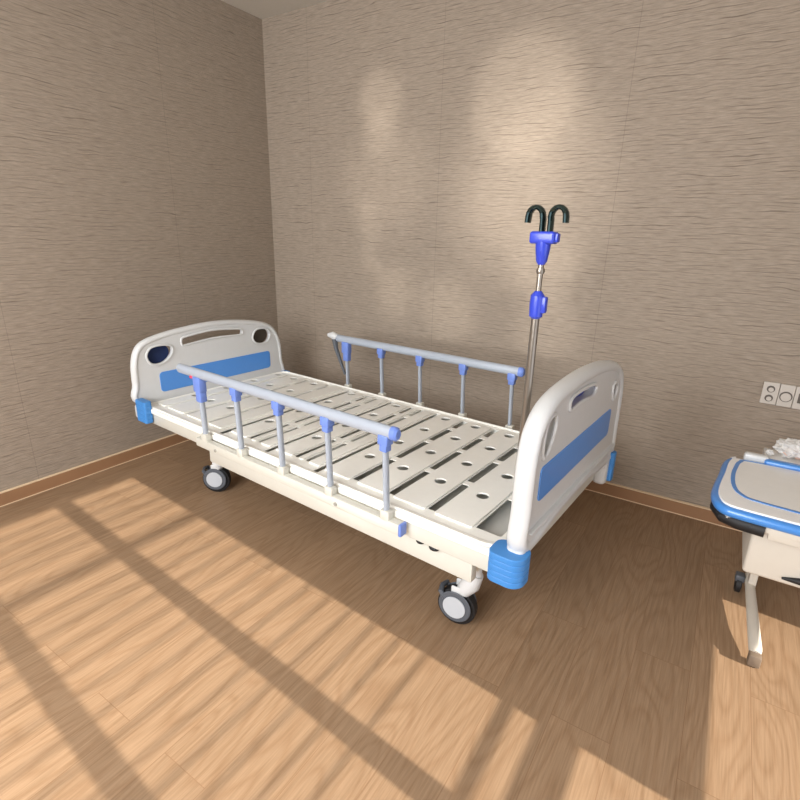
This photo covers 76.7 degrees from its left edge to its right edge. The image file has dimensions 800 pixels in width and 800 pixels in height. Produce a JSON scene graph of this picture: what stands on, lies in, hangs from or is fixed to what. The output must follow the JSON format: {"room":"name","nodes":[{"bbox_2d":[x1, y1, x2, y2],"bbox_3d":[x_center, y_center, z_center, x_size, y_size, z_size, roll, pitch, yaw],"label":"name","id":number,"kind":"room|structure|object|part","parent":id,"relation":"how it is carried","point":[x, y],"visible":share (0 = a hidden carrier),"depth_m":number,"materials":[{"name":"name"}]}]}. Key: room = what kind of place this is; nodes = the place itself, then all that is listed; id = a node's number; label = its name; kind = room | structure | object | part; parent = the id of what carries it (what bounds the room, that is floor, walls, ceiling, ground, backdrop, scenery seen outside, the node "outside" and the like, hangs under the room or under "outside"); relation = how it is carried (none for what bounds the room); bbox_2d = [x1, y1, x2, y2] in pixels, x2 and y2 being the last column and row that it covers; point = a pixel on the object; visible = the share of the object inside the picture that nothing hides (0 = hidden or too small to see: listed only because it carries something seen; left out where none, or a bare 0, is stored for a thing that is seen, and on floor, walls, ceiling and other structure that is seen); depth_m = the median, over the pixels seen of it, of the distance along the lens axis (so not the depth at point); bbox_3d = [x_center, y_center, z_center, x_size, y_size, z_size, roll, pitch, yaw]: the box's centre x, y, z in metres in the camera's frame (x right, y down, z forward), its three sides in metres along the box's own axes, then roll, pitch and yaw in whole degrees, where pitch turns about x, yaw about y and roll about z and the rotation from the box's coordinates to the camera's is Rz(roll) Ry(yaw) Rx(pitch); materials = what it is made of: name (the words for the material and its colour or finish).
{"room":"hospital room","nodes":[
{"label":"hospital room","id":0,"kind":"room"},
{"bbox_2d":[0,0,277,491],"bbox_3d":[-2.371,-0.729,2.118,0.120,2.886,4.820,13,21,31],"label":"wall","id":1,"kind":"structure","parent":0,"point":[135,188],"depth_m":2.99,"materials":[{"name":"paint"}]},
{"bbox_2d":[0,433,189,506],"bbox_3d":[-2.313,0.603,2.566,0.018,0.079,4.700,13,21,31],"label":"baseboard","id":2,"kind":"structure","parent":1,"relation":"attached to","point":[23,491],"depth_m":3.11,"materials":[{"name":"brown wood"}]},
{"bbox_2d":[221,0,328,18],"bbox_3d":[-0.324,-1.719,0.495,4.840,0.100,4.940,13,21,31],"label":"ceiling","id":3,"kind":"structure","parent":0,"point":[262,9],"depth_m":3.35,"materials":[{"name":"paint"}]},
{"bbox_2d":[0,440,799,799],"bbox_3d":[-0.394,1.118,1.422,4.840,0.100,4.940,13,21,31],"label":"floor","id":4,"kind":"structure","parent":0,"point":[165,635],"depth_m":1.84,"materials":[{"name":"brown wood"}]},
{"bbox_2d":[130,320,623,623],"bbox_3d":[-0.248,0.129,2.645,2.398,1.028,1.150,14,22,35],"label":"hospital bed","id":5,"kind":"object","parent":4,"relation":"on","point":[453,493],"visible":1,"depth_m":2.21,"materials":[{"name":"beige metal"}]},
{"bbox_3d":[-0.959,0.053,2.462,0.032,0.294,0.029,14,22,35],"label":"rail post","id":6,"kind":"part","parent":5,"relation":"part of","materials":[{"name":"silver metal"}]},
{"bbox_2d":[201,433,211,441],"bbox_3d":[-0.957,0.185,2.501,0.042,0.042,0.036,14,22,35],"label":"socket","id":7,"kind":"object","parent":5,"relation":"attached to","point":[205,437],"depth_m":2.49,"materials":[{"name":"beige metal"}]},
{"bbox_3d":[-1.187,-0.246,3.255,0.036,0.489,1.071,14,22,35],"label":"headboard","id":8,"kind":"part","parent":5,"relation":"part of","materials":[{"name":"white plastic"}]},
{"bbox_3d":[-1.163,-0.198,3.273,0.006,0.120,0.805,14,22,35],"label":"blue panel","id":9,"kind":"part","parent":5,"relation":"part of","materials":[{"name":"blue plastic"}]},
{"bbox_3d":[-0.732,0.111,2.300,0.032,0.294,0.029,14,22,35],"label":"rail post","id":10,"kind":"part","parent":5,"relation":"part of","materials":[{"name":"silver metal"}]},
{"bbox_2d":[236,448,247,457],"bbox_3d":[-0.730,0.243,2.339,0.042,0.042,0.036,14,22,35],"label":"socket","id":11,"kind":"object","parent":5,"relation":"attached to","point":[241,452],"depth_m":2.33,"materials":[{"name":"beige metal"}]},
{"bbox_3d":[-0.504,0.170,2.138,0.032,0.294,0.029,14,22,35],"label":"rail post","id":12,"kind":"part","parent":5,"relation":"part of","materials":[{"name":"silver metal"}]},
{"bbox_2d":[277,465,288,475],"bbox_3d":[-0.503,0.302,2.178,0.042,0.042,0.036,14,22,35],"label":"socket","id":13,"kind":"object","parent":5,"relation":"attached to","point":[282,470],"depth_m":2.16,"materials":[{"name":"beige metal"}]},
{"bbox_3d":[-0.555,-0.022,2.120,1.333,0.047,0.038,14,22,35],"label":"rail","id":14,"kind":"part","parent":5,"relation":"part of","materials":[{"name":"silver metal"}]},
{"bbox_3d":[-0.277,0.228,1.977,0.032,0.294,0.029,14,22,35],"label":"rail post","id":15,"kind":"part","parent":5,"relation":"part of","materials":[{"name":"silver metal"}]},
{"bbox_2d":[324,485,336,496],"bbox_3d":[-0.276,0.360,2.016,0.042,0.042,0.036,14,22,35],"label":"socket","id":16,"kind":"object","parent":5,"relation":"attached to","point":[329,490],"depth_m":2.00,"materials":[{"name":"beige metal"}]},
{"bbox_3d":[-0.442,-0.423,3.340,0.075,0.060,0.048,7,19,17],"label":"latch lever","id":17,"kind":"part","parent":5,"relation":"part of","materials":[{"name":"white plastic"}]},
{"bbox_3d":[-0.406,-0.286,3.353,0.107,0.236,0.040,14,22,35],"label":"release arm","id":18,"kind":"part","parent":5,"relation":"part of","materials":[{"name":"grey plastic"}]},
{"bbox_3d":[-0.189,0.301,2.612,1.795,0.105,0.922,14,22,35],"label":"frame","id":19,"kind":"part","parent":5,"relation":"part of","materials":[{"name":"beige metal"}]},
{"bbox_3d":[-0.348,-0.216,3.341,0.032,0.289,0.029,14,22,35],"label":"rail post","id":20,"kind":"part","parent":5,"relation":"part of","materials":[{"name":"silver metal"}]},
{"bbox_3d":[-0.257,0.187,2.665,2.160,0.004,0.910,14,22,35],"label":"under panel","id":21,"kind":"part","parent":5,"relation":"part of","materials":[{"name":"white metal"}]},
{"bbox_3d":[-0.243,0.205,2.660,2.255,0.075,1.026,14,22,35],"label":"frame","id":22,"kind":"part","parent":5,"relation":"part of","materials":[{"name":"beige metal"}]},
{"bbox_3d":[-0.114,-0.157,3.175,0.032,0.289,0.029,14,22,35],"label":"rail post","id":23,"kind":"part","parent":5,"relation":"part of","materials":[{"name":"silver metal"}]},
{"bbox_3d":[-0.050,0.287,1.815,0.032,0.294,0.029,14,22,35],"label":"rail post","id":24,"kind":"part","parent":5,"relation":"part of","materials":[{"name":"silver metal"}]},
{"bbox_2d":[380,508,393,521],"bbox_3d":[-0.048,0.419,1.854,0.042,0.042,0.036,14,22,35],"label":"socket","id":25,"kind":"object","parent":5,"relation":"attached to","point":[386,514],"depth_m":1.84,"materials":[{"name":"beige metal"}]},
{"bbox_3d":[0.119,-0.096,3.009,0.032,0.289,0.029,14,22,35],"label":"rail post","id":26,"kind":"part","parent":5,"relation":"part of","materials":[{"name":"silver metal"}]},
{"bbox_3d":[0.088,-0.280,2.977,1.325,0.047,0.038,14,22,35],"label":"rail","id":27,"kind":"part","parent":5,"relation":"part of","materials":[{"name":"silver metal"}]},
{"bbox_3d":[0.353,-0.036,2.842,0.032,0.289,0.029,14,22,35],"label":"rail post","id":28,"kind":"part","parent":5,"relation":"part of","materials":[{"name":"silver metal"}]},
{"bbox_2d":[458,412,466,417],"bbox_3d":[0.355,0.093,2.881,0.042,0.042,0.036,14,22,35],"label":"socket","id":29,"kind":"object","parent":5,"relation":"attached to","point":[462,414],"depth_m":2.86,"materials":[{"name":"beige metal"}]},
{"bbox_2d":[505,424,513,429],"bbox_3d":[0.588,0.153,2.714,0.042,0.042,0.036,14,22,35],"label":"socket","id":30,"kind":"object","parent":5,"relation":"attached to","point":[510,426],"depth_m":2.70,"materials":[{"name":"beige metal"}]},
{"bbox_3d":[0.587,0.024,2.676,0.032,0.289,0.029,14,22,35],"label":"rail post","id":31,"kind":"part","parent":5,"relation":"part of","materials":[{"name":"silver metal"}]},
{"bbox_2d":[517,204,569,452],"bbox_3d":[0.413,-0.059,1.608,0.129,1.054,0.045,14,22,35],"label":"pole","id":32,"kind":"object","parent":5,"relation":"on","point":[542,239],"visible":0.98,"depth_m":1.51,"materials":[{"name":"metal"}]},
{"bbox_3d":[0.419,-0.288,1.532,0.053,0.083,0.044,14,22,35],"label":"height knob","id":33,"kind":"part","parent":32,"relation":"part of","materials":[{"name":"blue plastic"}]},
{"bbox_3d":[0.670,0.134,1.910,0.048,0.490,0.984,14,22,35],"label":"footboard","id":34,"kind":"part","parent":5,"relation":"part of","materials":[{"name":"white plastic"}]},
{"bbox_3d":[0.666,0.180,1.877,0.006,0.120,0.765,14,22,35],"label":"blue panel","id":35,"kind":"part","parent":5,"relation":"part of","materials":[{"name":"blue plastic"}]},
{"bbox_2d":[710,448,799,668],"bbox_3d":[1.548,0.614,1.915,0.725,0.642,0.745,13,21,31],"label":"cart","id":36,"kind":"object","parent":4,"relation":"on","point":[757,495],"visible":1,"depth_m":1.77,"materials":[{"name":"white plastic"}]},
{"bbox_2d":[711,457,799,542],"bbox_3d":[1.500,0.385,1.753,0.725,0.068,0.546,13,21,31],"label":"tray","id":37,"kind":"object","parent":36,"relation":"on","point":[757,496],"depth_m":1.77,"materials":[{"name":"white plastic"}]},
{"bbox_2d":[762,448,799,464],"bbox_3d":[1.768,0.295,2.007,0.540,0.032,0.200,13,21,31],"label":"rail","id":38,"kind":"object","parent":36,"relation":"attached to","point":[777,456],"depth_m":2.10,"materials":[{"name":"blue plastic"}]},
{"bbox_2d":[766,438,799,459],"bbox_3d":[1.619,0.200,2.084,0.115,0.086,0.154,-13,23,-38],"label":"plastic bag","id":39,"kind":"object","parent":36,"relation":"on","point":[789,448],"visible":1,"depth_m":2.07,"materials":[{"name":"white plastic"}]},
{"bbox_3d":[1.429,0.485,1.526,0.525,0.045,0.015,13,21,31],"label":"rail","id":40,"kind":"part","parent":36,"relation":"part of","materials":[{"name":"white plastic"}]},
{"bbox_3d":[1.393,0.619,1.657,0.231,0.027,0.024,13,21,31],"label":"handle","id":41,"kind":"part","parent":36,"relation":"part of","materials":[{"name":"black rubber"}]},
{"bbox_2d":[262,0,799,507],"bbox_3d":[0.952,-0.899,2.890,4.840,2.886,0.120,13,21,31],"label":"wall","id":42,"kind":"structure","parent":0,"point":[411,143],"depth_m":2.82,"materials":[{"name":"paint"}]},
{"bbox_2d":[585,480,741,531],"bbox_3d":[0.882,0.452,3.271,4.600,0.079,0.018,13,21,31],"label":"baseboard","id":43,"kind":"structure","parent":42,"relation":"attached to","point":[686,509],"depth_m":2.90,"materials":[{"name":"brown wood"}]},
{"bbox_2d":[759,381,780,404],"bbox_3d":[1.817,-0.034,2.485,0.066,0.110,0.016,13,21,31],"label":"wall socket","id":44,"kind":"object","parent":42,"relation":"attached to","point":[770,390],"visible":1,"depth_m":2.48,"materials":[{"name":"white plastic"}]},
{"bbox_2d":[776,384,795,407],"bbox_3d":[1.872,-0.020,2.452,0.060,0.110,0.016,13,21,31],"label":"wall socket","id":45,"kind":"object","parent":42,"relation":"attached to","point":[786,392],"visible":1,"depth_m":2.45,"materials":[{"name":"white plastic"}]},
{"bbox_2d":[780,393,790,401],"bbox_3d":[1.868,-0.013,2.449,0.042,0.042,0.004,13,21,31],"label":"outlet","id":46,"kind":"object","parent":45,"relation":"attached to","point":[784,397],"depth_m":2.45,"materials":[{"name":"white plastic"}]},
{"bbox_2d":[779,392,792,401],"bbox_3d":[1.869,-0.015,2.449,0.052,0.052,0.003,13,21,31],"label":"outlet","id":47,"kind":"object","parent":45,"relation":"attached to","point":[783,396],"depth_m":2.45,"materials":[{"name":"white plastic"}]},
{"bbox_2d":[791,386,799,409],"bbox_3d":[1.927,-0.006,2.420,0.066,0.110,0.015,13,21,31],"label":"wall socket","id":48,"kind":"object","parent":42,"relation":"attached to","point":[796,401],"visible":1,"depth_m":2.43,"materials":[{"name":"white plastic"}]}
]}

